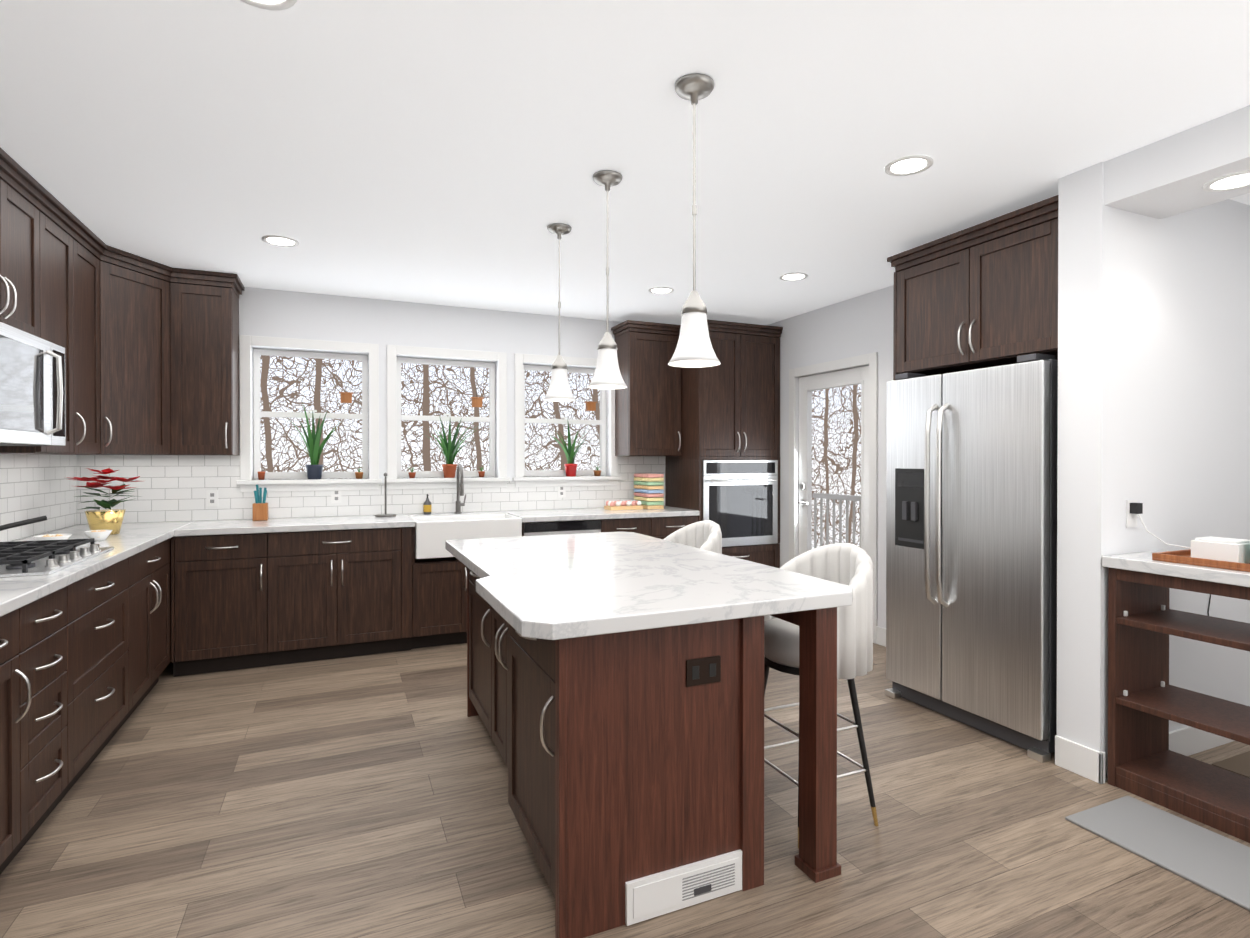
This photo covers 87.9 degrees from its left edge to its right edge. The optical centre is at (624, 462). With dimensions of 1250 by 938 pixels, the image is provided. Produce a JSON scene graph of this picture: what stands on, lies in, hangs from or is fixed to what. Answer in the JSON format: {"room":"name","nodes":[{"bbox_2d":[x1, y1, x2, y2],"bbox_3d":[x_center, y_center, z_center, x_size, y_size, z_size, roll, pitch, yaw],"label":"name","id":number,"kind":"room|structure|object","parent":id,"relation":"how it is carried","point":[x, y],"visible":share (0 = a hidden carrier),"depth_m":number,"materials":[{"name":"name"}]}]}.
{"room":"kitchen","nodes":[
{"label":"kitchen","id":0,"kind":"room"},
{"bbox_2d":[0,454,76,541],"bbox_3d":[-2.150,0.053,0.689,0.208,2.590,8.060,0,0,-24],"label":"wall","id":1,"kind":"structure","parent":0,"point":[34,485],"depth_m":3.70,"materials":[{"name":"white tile"}]},
{"bbox_2d":[0,164,43,338],"bbox_3d":[-2.691,-0.870,2.570,0.330,0.644,0.760,0,0,-24],"label":"upper cabinet","id":2,"kind":"object","parent":1,"relation":"attached to","point":[21,211],"depth_m":2.82,"materials":[{"name":"brown wood"}]},
{"bbox_2d":[0,322,65,445],"bbox_3d":[-2.623,-0.303,2.604,0.475,0.459,0.750,0,0,-24],"label":"microwave","id":3,"kind":"object","parent":2,"relation":"attached to","point":[32,390],"visible":1,"depth_m":2.68,"materials":[{"name":"silver metal"}]},
{"bbox_2d":[0,204,83,453],"bbox_3d":[-2.926,-0.620,3.106,0.330,1.149,0.528,0,0,-24],"label":"upper cabinet","id":4,"kind":"object","parent":1,"relation":"attached to","point":[52,248],"depth_m":3.30,"materials":[{"name":"brown wood"}]},
{"bbox_2d":[80,232,103,453],"bbox_3d":[-3.078,-0.622,3.452,0.330,1.149,0.468,0,0,-24],"label":"upper cabinet","id":5,"kind":"object","parent":1,"relation":"attached to","point":[91,253],"depth_m":3.63,"materials":[{"name":"brown wood"}]},
{"bbox_2d":[76,287,664,524],"bbox_3d":[-1.292,0.027,5.376,5.550,2.590,0.168,0,0,-24],"label":"wall","id":6,"kind":"structure","parent":0,"point":[173,488],"depth_m":5.01,"materials":[{"name":"white paint"}]},
{"bbox_2d":[53,245,244,454],"bbox_3d":[-3.022,-0.653,4.119,0.968,1.205,0.746,0,0,-24],"label":"upper cabinet","id":7,"kind":"object","parent":6,"relation":"attached to","point":[169,360],"visible":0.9,"depth_m":4.17,"materials":[{"name":"brown wood"}]},
{"bbox_2d":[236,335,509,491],"bbox_3d":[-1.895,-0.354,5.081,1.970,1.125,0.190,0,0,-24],"label":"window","id":8,"kind":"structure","parent":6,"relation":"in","point":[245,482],"depth_m":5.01,"materials":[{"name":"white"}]},
{"bbox_2d":[258,472,264,479],"bbox_3d":[-2.654,0.095,4.734,0.050,0.060,0.049,0,0,-24],"label":"pot","id":9,"kind":"object","parent":8,"relation":"on","point":[261,475],"visible":0.98,"depth_m":4.72,"materials":[{"name":"brown ceramic"}]},
{"bbox_2d":[288,402,340,478],"bbox_3d":[-2.256,-0.170,4.752,0.562,0.589,0.406,0,0,-24],"label":"aloe plant","id":10,"kind":"object","parent":8,"relation":"on","point":[314,469],"visible":1,"depth_m":4.84,"materials":[{"name":"green plant"}]},
{"bbox_2d":[355,467,362,478],"bbox_3d":[-2.047,0.077,5.000,0.066,0.092,0.069,0,0,-24],"label":"pot","id":11,"kind":"object","parent":8,"relation":"on","point":[359,474],"visible":0.98,"depth_m":4.98,"materials":[{"name":"brown ceramic"}]},
{"bbox_2d":[408,467,415,477],"bbox_3d":[-1.689,0.079,5.157,0.066,0.088,0.069,0,0,-24],"label":"pot","id":12,"kind":"object","parent":8,"relation":"on","point":[411,474],"visible":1,"depth_m":5.14,"materials":[{"name":"brown ceramic"}]},
{"bbox_2d":[424,415,484,477],"bbox_3d":[-1.377,-0.129,5.175,0.570,0.503,0.332,0,0,-24],"label":"aloe plant","id":13,"kind":"object","parent":8,"relation":"on","point":[449,451],"visible":0.96,"depth_m":5.24,"materials":[{"name":"green plant"}]},
{"bbox_2d":[478,467,484,476],"bbox_3d":[-1.186,0.075,5.378,0.066,0.092,0.069,0,0,-24],"label":"pot","id":14,"kind":"object","parent":8,"relation":"on","point":[481,473],"visible":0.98,"depth_m":5.36,"materials":[{"name":"brown ceramic"}]},
{"bbox_2d":[206,487,565,505],"bbox_3d":[-1.729,0.246,5.090,2.650,0.115,0.006,0,0,-24],"label":"electrical outlets","id":15,"kind":"object","parent":6,"relation":"attached to","point":[212,497],"depth_m":4.88,"materials":[{"name":"white plastic"}]},
{"bbox_2d":[512,353,620,486],"bbox_3d":[-0.518,-0.357,5.686,0.980,1.125,0.190,0,0,-24],"label":"window","id":16,"kind":"structure","parent":6,"relation":"in","point":[612,479],"depth_m":5.65,"materials":[{"name":"white wood"}]},
{"bbox_2d":[550,422,591,475],"bbox_3d":[-0.461,-0.134,5.599,0.399,0.508,0.292,0,0,-24],"label":"aloe plant","id":17,"kind":"object","parent":16,"relation":"on","point":[570,466],"visible":0.98,"depth_m":5.66,"materials":[{"name":"green plant"}]},
{"bbox_2d":[594,466,600,475],"bbox_3d":[-0.245,0.073,5.792,0.071,0.092,0.069,0,0,-24],"label":"pot","id":18,"kind":"object","parent":16,"relation":"on","point":[597,472],"visible":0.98,"depth_m":5.77,"materials":[{"name":"brown ceramic"}]},
{"bbox_2d":[611,320,680,455],"bbox_3d":[0.194,-0.632,5.738,0.538,1.145,0.369,0,0,-24],"label":"upper cabinet","id":19,"kind":"object","parent":6,"relation":"attached to","point":[648,411],"visible":0.98,"depth_m":5.61,"materials":[{"name":"brown wood"}]},
{"bbox_2d":[0,643,1249,937],"bbox_3d":[1.165,1.370,2.153,8.350,0.060,8.060,0,0,-24],"label":"floor","id":20,"kind":"structure","parent":0,"point":[358,797],"depth_m":2.33,"materials":[{"name":"brown wood"}]},
{"bbox_2d":[0,604,27,874],"bbox_3d":[-2.158,0.903,1.750,0.640,0.878,0.501,0,0,-24],"label":"base cabinet","id":21,"kind":"object","parent":20,"relation":"on","point":[13,625],"depth_m":2.07,"materials":[{"name":"brown wood"}]},
{"bbox_2d":[28,584,75,839],"bbox_3d":[-2.327,0.901,2.134,0.640,0.878,0.461,0,0,-24],"label":"base cabinet","id":22,"kind":"object","parent":20,"relation":"on","point":[51,704],"depth_m":2.33,"materials":[{"name":"brown wood"}]},
{"bbox_2d":[72,554,135,781],"bbox_3d":[-2.589,0.898,2.730,0.640,0.878,0.840,0,0,-24],"label":"base cabinet","id":23,"kind":"object","parent":20,"relation":"on","point":[84,662],"depth_m":2.85,"materials":[{"name":"brown wood"}]},
{"bbox_2d":[136,538,170,707],"bbox_3d":[-2.904,0.894,3.448,0.640,0.878,0.850,0,0,-24],"label":"base cabinet","id":24,"kind":"object","parent":20,"relation":"on","point":[153,564],"depth_m":3.59,"materials":[{"name":"brown wood"}]},
{"bbox_2d":[0,522,175,616],"bbox_3d":[-2.416,0.439,2.382,0.660,0.040,4.410,0,0,-24],"label":"countertop","id":25,"kind":"structure","parent":24,"relation":"on","point":[16,592],"depth_m":2.79,"materials":[{"name":"white stone"}]},
{"bbox_2d":[33,534,71,540],"bbox_3d":[-2.860,0.385,3.240,0.150,0.055,0.148,0,0,-24],"label":"glass dish","id":26,"kind":"object","parent":25,"relation":"on","point":[48,536],"depth_m":3.22,"materials":[{"name":"white"}]},
{"bbox_2d":[0,538,113,576],"bbox_3d":[-2.535,0.388,2.663,0.510,0.056,0.760,0,0,-24],"label":"cooktop","id":27,"kind":"object","parent":25,"relation":"in","point":[32,558],"visible":1,"depth_m":2.66,"materials":[{"name":"silver metal"}]},
{"bbox_2d":[0,515,46,530],"bbox_3d":[-2.481,0.288,2.475,0.370,0.145,0.224,0,0,-24],"label":"saucepan","id":28,"kind":"object","parent":27,"relation":"on","point":[22,523],"visible":1,"depth_m":2.58,"materials":[{"name":"grey metal"}]},
{"bbox_2d":[84,530,111,540],"bbox_3d":[-2.796,0.384,3.444,0.120,0.055,0.118,0,0,-24],"label":"glass dish","id":29,"kind":"object","parent":25,"relation":"on","point":[99,535],"depth_m":3.42,"materials":[{"name":"white"}]},
{"bbox_2d":[66,468,141,534],"bbox_3d":[-2.995,0.219,3.731,0.377,0.383,0.365,0,0,-24],"label":"poinsettia","id":30,"kind":"object","parent":25,"relation":"on","point":[109,518],"visible":0.98,"depth_m":3.70,"materials":[{"name":"red plant"}]},
{"bbox_2d":[168,464,699,558],"bbox_3d":[-1.186,0.340,4.979,3.683,0.660,0.645,0,0,-24],"label":"countertop","id":31,"kind":"structure","parent":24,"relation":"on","point":[434,532],"depth_m":4.64,"materials":[{"name":"white stone"}]},
{"bbox_2d":[253,485,267,520],"bbox_3d":[-2.578,0.280,4.588,0.090,0.251,0.090,0,0,-24],"label":"block","id":32,"kind":"object","parent":31,"relation":"on","point":[260,509],"visible":1,"depth_m":4.56,"materials":[{"name":"brown wood"}]},
{"bbox_2d":[375,473,395,516],"bbox_3d":[-1.810,0.239,4.903,0.150,0.330,0.150,0,0,-24],"label":"paper towel holder","id":33,"kind":"object","parent":31,"relation":"on","point":[385,514],"visible":1,"depth_m":4.90,"materials":[{"name":"silver metal"}]},
{"bbox_2d":[423,494,431,514],"bbox_3d":[-1.542,0.323,5.062,0.061,0.160,0.065,0,0,-24],"label":"soap bottle","id":34,"kind":"object","parent":31,"relation":"on","point":[427,507],"visible":1,"depth_m":5.04,"materials":[{"name":"grey glass"}]},
{"bbox_2d":[454,464,465,513],"bbox_3d":[-1.280,0.206,5.095,0.096,0.395,0.216,0,0,-24],"label":"faucet","id":35,"kind":"object","parent":31,"relation":"on","point":[460,486],"depth_m":5.14,"materials":[{"name":"silver metal"}]},
{"bbox_2d":[604,500,642,509],"bbox_3d":[-0.012,0.363,5.585,0.300,0.075,0.150,0,0,-24],"label":"egg tray","id":36,"kind":"object","parent":31,"relation":"on","point":[625,505],"visible":1,"depth_m":5.53,"materials":[{"name":"brown wood"}]},
{"bbox_2d":[634,473,663,508],"bbox_3d":[0.206,0.248,5.724,0.157,0.302,0.290,0,0,-24],"label":"cartons","id":37,"kind":"object","parent":31,"relation":"on","point":[648,494],"visible":0.88,"depth_m":5.61,"materials":[{"name":"multicoloured"}]},
{"bbox_2d":[171,532,278,676],"bbox_3d":[-2.638,0.889,4.366,0.580,0.878,0.617,0,0,-24],"label":"base cabinet","id":38,"kind":"object","parent":20,"relation":"on","point":[246,601],"depth_m":4.09,"materials":[{"name":"brown wood"}]},
{"bbox_2d":[279,527,414,664],"bbox_3d":[-2.048,0.887,4.625,0.951,0.878,0.617,0,0,-24],"label":"base cabinet","id":39,"kind":"object","parent":20,"relation":"on","point":[351,592],"depth_m":4.37,"materials":[{"name":"brown wood"}]},
{"bbox_2d":[415,557,466,648],"bbox_3d":[-1.246,1.014,4.978,0.800,0.620,0.617,0,0,-24],"label":"base cabinet","id":40,"kind":"object","parent":20,"relation":"on","point":[440,583],"depth_m":4.63,"materials":[{"name":"brown wood"}]},
{"bbox_2d":[522,519,610,535],"bbox_3d":[-0.597,0.884,5.263,0.741,0.878,0.617,0,0,-24],"label":"dishwasher","id":41,"kind":"object","parent":20,"relation":"on","point":[601,525],"depth_m":4.99,"materials":[{"name":"black metal"}]},
{"bbox_2d":[467,584,840,937],"bbox_3d":[-0.117,0.897,2.762,0.974,0.878,1.860,0,0,-24],"label":"kitchen island","id":42,"kind":"object","parent":20,"relation":"on","point":[615,691],"depth_m":1.96,"materials":[{"name":"brown wood"}]},
{"bbox_2d":[445,532,852,643],"bbox_3d":[-0.110,0.434,2.757,1.135,0.044,1.900,0,0,-24],"label":"island countertop","id":43,"kind":"structure","parent":42,"relation":"on","point":[547,589],"depth_m":2.19,"materials":[{"name":"white stone"}]},
{"bbox_2d":[611,516,697,538],"bbox_3d":[0.090,0.882,5.565,0.880,0.878,0.617,0,0,-24],"label":"base cabinet","id":44,"kind":"object","parent":20,"relation":"on","point":[657,527],"depth_m":5.29,"materials":[{"name":"brown wood"}]},
{"bbox_2d":[663,520,721,553],"bbox_3d":[0.298,0.823,3.452,0.421,1.021,0.472,0,0,-24],"label":"bar stool","id":45,"kind":"object","parent":20,"relation":"on","point":[705,535],"visible":0.15,"depth_m":3.55,"materials":[{"name":"white fabric"}]},
{"bbox_2d":[665,319,782,567],"bbox_3d":[0.878,0.057,5.870,0.873,2.525,0.684,0,0,-24],"label":"tall cabinet","id":46,"kind":"object","parent":20,"relation":"on","point":[722,470],"visible":0.71,"depth_m":5.63,"materials":[{"name":"brown wood"}]},
{"bbox_2d":[702,460,777,546],"bbox_3d":[0.959,0.348,5.733,0.763,0.741,0.366,0,0,-24],"label":"oven","id":47,"kind":"object","parent":46,"relation":"in","point":[740,496],"depth_m":5.62,"materials":[{"name":"grey metal"}]},
{"bbox_2d":[764,543,878,848],"bbox_3d":[0.721,0.829,2.490,0.421,1.021,0.472,0,0,-24],"label":"bar stool","id":48,"kind":"object","parent":20,"relation":"on","point":[849,564],"visible":0.52,"depth_m":2.38,"materials":[{"name":"white fabric"}]},
{"bbox_2d":[885,353,1057,762],"bbox_3d":[1.978,0.418,3.429,0.820,1.830,0.910,0,0,-24],"label":"fridge","id":49,"kind":"object","parent":20,"relation":"on","point":[971,556],"visible":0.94,"depth_m":3.17,"materials":[{"name":"grey metal"}]},
{"bbox_2d":[1065,795,1249,910],"bbox_3d":[2.006,1.334,2.102,0.390,0.012,0.890,0,0,-24],"label":"floor mat","id":50,"kind":"object","parent":20,"relation":"on","point":[1214,862],"visible":0.98,"depth_m":2.26,"materials":[{"name":"grey fabric"}]},
{"bbox_2d":[1102,550,1249,842],"bbox_3d":[2.445,0.865,2.180,0.432,0.950,1.324,0,0,-24],"label":"shelving unit","id":51,"kind":"object","parent":20,"relation":"on","point":[1147,702],"visible":0.94,"depth_m":2.62,"materials":[{"name":"brown wood"}]},
{"bbox_2d":[1152,536,1249,571],"bbox_3d":[2.397,0.314,2.301,0.330,0.148,0.750,0,0,-24],"label":"wood tray","id":52,"kind":"object","parent":51,"relation":"on","point":[1223,553],"visible":1,"depth_m":2.46,"materials":[{"name":"brown wood"}]},
{"bbox_2d":[1212,751,1249,777],"bbox_3d":[3.560,1.331,2.545,1.550,0.012,1.350,0,0,-24],"label":"entry rug","id":53,"kind":"object","parent":20,"relation":"on","point":[1239,764],"visible":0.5,"depth_m":2.85,"materials":[{"name":"beige fabric"}]},
{"bbox_2d":[0,0,1249,324],"bbox_3d":[1.165,-1.280,2.139,8.350,0.060,8.060,0,0,-24],"label":"ceiling","id":54,"kind":"structure","parent":0,"point":[450,152],"depth_m":2.43,"materials":[{"name":"white paint"}]},
{"bbox_2d":[240,0,296,10],"bbox_3d":[-0.958,-1.243,1.687,0.190,0.007,0.190,0,0,-24],"label":"recessed light","id":55,"kind":"object","parent":54,"relation":"in","point":[278,5],"visible":1,"depth_m":1.76,"materials":[{"name":"white plastic"}]},
{"bbox_2d":[262,235,298,246],"bbox_3d":[-1.952,-1.254,3.675,0.190,0.007,0.190,0,0,-24],"label":"recessed light","id":56,"kind":"object","parent":54,"relation":"in","point":[280,241],"visible":0.96,"depth_m":3.67,"materials":[{"name":"white plastic"}]},
{"bbox_2d":[543,223,575,401],"bbox_3d":[-0.350,-0.795,3.464,0.176,0.921,0.176,0,0,-24],"label":"pendant light","id":57,"kind":"object","parent":54,"relation":"hanging from","point":[559,390],"visible":1,"depth_m":3.43,"materials":[{"name":"white glass"}]},
{"bbox_2d":[588,170,626,388],"bbox_3d":[-0.077,-0.791,2.841,0.176,0.921,0.176,0,0,-24],"label":"pendant light","id":58,"kind":"object","parent":54,"relation":"hanging from","point":[607,374],"visible":0.98,"depth_m":2.81,"materials":[{"name":"white glass"}]},
{"bbox_2d":[648,287,673,293],"bbox_3d":[0.264,-1.260,4.747,0.190,0.007,0.190,0,0,-24],"label":"recessed light","id":59,"kind":"object","parent":54,"relation":"in","point":[660,290],"visible":1,"depth_m":4.74,"materials":[{"name":"white plastic"}]},
{"bbox_2d":[668,73,720,367],"bbox_3d":[0.229,-0.788,2.145,0.176,0.921,0.176,0,0,-24],"label":"pendant light","id":60,"kind":"object","parent":54,"relation":"hanging from","point":[694,348],"visible":1,"depth_m":2.11,"materials":[{"name":"white glass"}]},
{"bbox_2d":[779,272,807,280],"bbox_3d":[1.142,-1.258,4.390,0.190,0.007,0.190,0,0,-24],"label":"recessed light","id":61,"kind":"object","parent":54,"relation":"in","point":[795,276],"visible":1,"depth_m":4.38,"materials":[{"name":"white plastic"}]},
{"bbox_2d":[884,155,932,175],"bbox_3d":[1.194,-1.249,2.731,0.190,0.007,0.190,0,0,-24],"label":"recessed light","id":62,"kind":"object","parent":54,"relation":"in","point":[909,165],"visible":1,"depth_m":2.73,"materials":[{"name":"white plastic"}]},
{"bbox_2d":[1104,105,1249,218],"bbox_3d":[2.994,-1.154,0.922,0.400,0.180,4.060,0,0,-24],"label":"soffit","id":63,"kind":"structure","parent":54,"relation":"attached to","point":[1171,175],"depth_m":2.51,"materials":[{"name":"white paint"}]},
{"bbox_2d":[1202,170,1249,191],"bbox_3d":[2.318,-1.067,2.461,0.190,0.007,0.190,0,0,-24],"label":"ceiling light","id":64,"kind":"object","parent":63,"relation":"attached to","point":[1234,181],"visible":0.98,"depth_m":2.47,"materials":[{"name":"white plastic"}]},
{"bbox_2d":[768,285,893,627],"bbox_3d":[1.916,0.030,4.786,0.150,2.590,3.510,0,0,-24],"label":"wall","id":65,"kind":"structure","parent":0,"point":[857,325],"depth_m":5.09,"materials":[{"name":"white paint"}]},
{"bbox_2d":[798,365,868,554],"bbox_3d":[1.672,0.289,5.220,0.099,2.044,0.854,0,0,-24],"label":"patio door","id":66,"kind":"structure","parent":65,"relation":"in","point":[808,385],"depth_m":5.45,"materials":[{"name":"white wood"}]},
{"bbox_2d":[789,352,877,643],"bbox_3d":[1.641,0.256,5.207,0.016,2.135,1.010,0,0,-24],"label":"trim","id":67,"kind":"structure","parent":65,"relation":"attached to","point":[871,359],"depth_m":4.80,"materials":[{"name":"white wood"}]},
{"bbox_2d":[876,626,885,646],"bbox_3d":[1.999,1.263,4.401,0.013,0.130,0.765,0,0,-24],"label":"baseboard","id":68,"kind":"structure","parent":65,"relation":"attached to","point":[880,632],"depth_m":4.71,"materials":[{"name":"white"}]},
{"bbox_2d":[887,195,1057,380],"bbox_3d":[2.035,0.070,3.469,0.686,2.525,0.991,0,0,-24],"label":"upper cabinet","id":69,"kind":"object","parent":65,"relation":"attached to","point":[982,295],"visible":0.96,"depth_m":3.27,"materials":[{"name":"brown wood"}]},
{"bbox_2d":[1057,161,1249,780],"bbox_3d":[3.345,0.038,3.399,3.050,2.590,0.180,0,0,-24],"label":"wall","id":70,"kind":"structure","parent":0,"point":[1154,366],"depth_m":2.85,"materials":[{"name":"white paint"}]},
{"bbox_2d":[1126,500,1210,615],"bbox_3d":[2.480,0.499,2.813,0.652,0.675,0.200,0,0,-24],"label":"charger","id":71,"kind":"object","parent":70,"relation":"attached to","point":[1134,508],"visible":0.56,"depth_m":2.77,"materials":[{"name":"white plastic"}]},
{"bbox_2d":[1169,726,1234,755],"bbox_3d":[3.571,1.268,3.400,2.640,0.130,0.013,0,0,-24],"label":"baseboard","id":72,"kind":"structure","parent":70,"relation":"attached to","point":[1187,741],"depth_m":2.96,"materials":[{"name":"white"}]},
{"label":"outside","id":73,"kind":"structure","parent":0,"visible":0},
{"bbox_2d":[254,355,860,548],"bbox_3d":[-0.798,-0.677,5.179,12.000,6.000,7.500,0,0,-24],"label":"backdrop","id":74,"kind":"structure","parent":73,"point":[290,384],"depth_m":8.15,"materials":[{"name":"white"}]},
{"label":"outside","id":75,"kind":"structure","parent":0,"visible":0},
{"bbox_2d":[812,493,860,548],"bbox_3d":[2.352,0.877,5.490,1.190,1.050,3.520,0,0,-24],"label":"deck railing","id":76,"kind":"object","parent":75,"point":[839,497],"visible":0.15,"depth_m":7.03,"materials":[{"name":"grey"}]}
]}

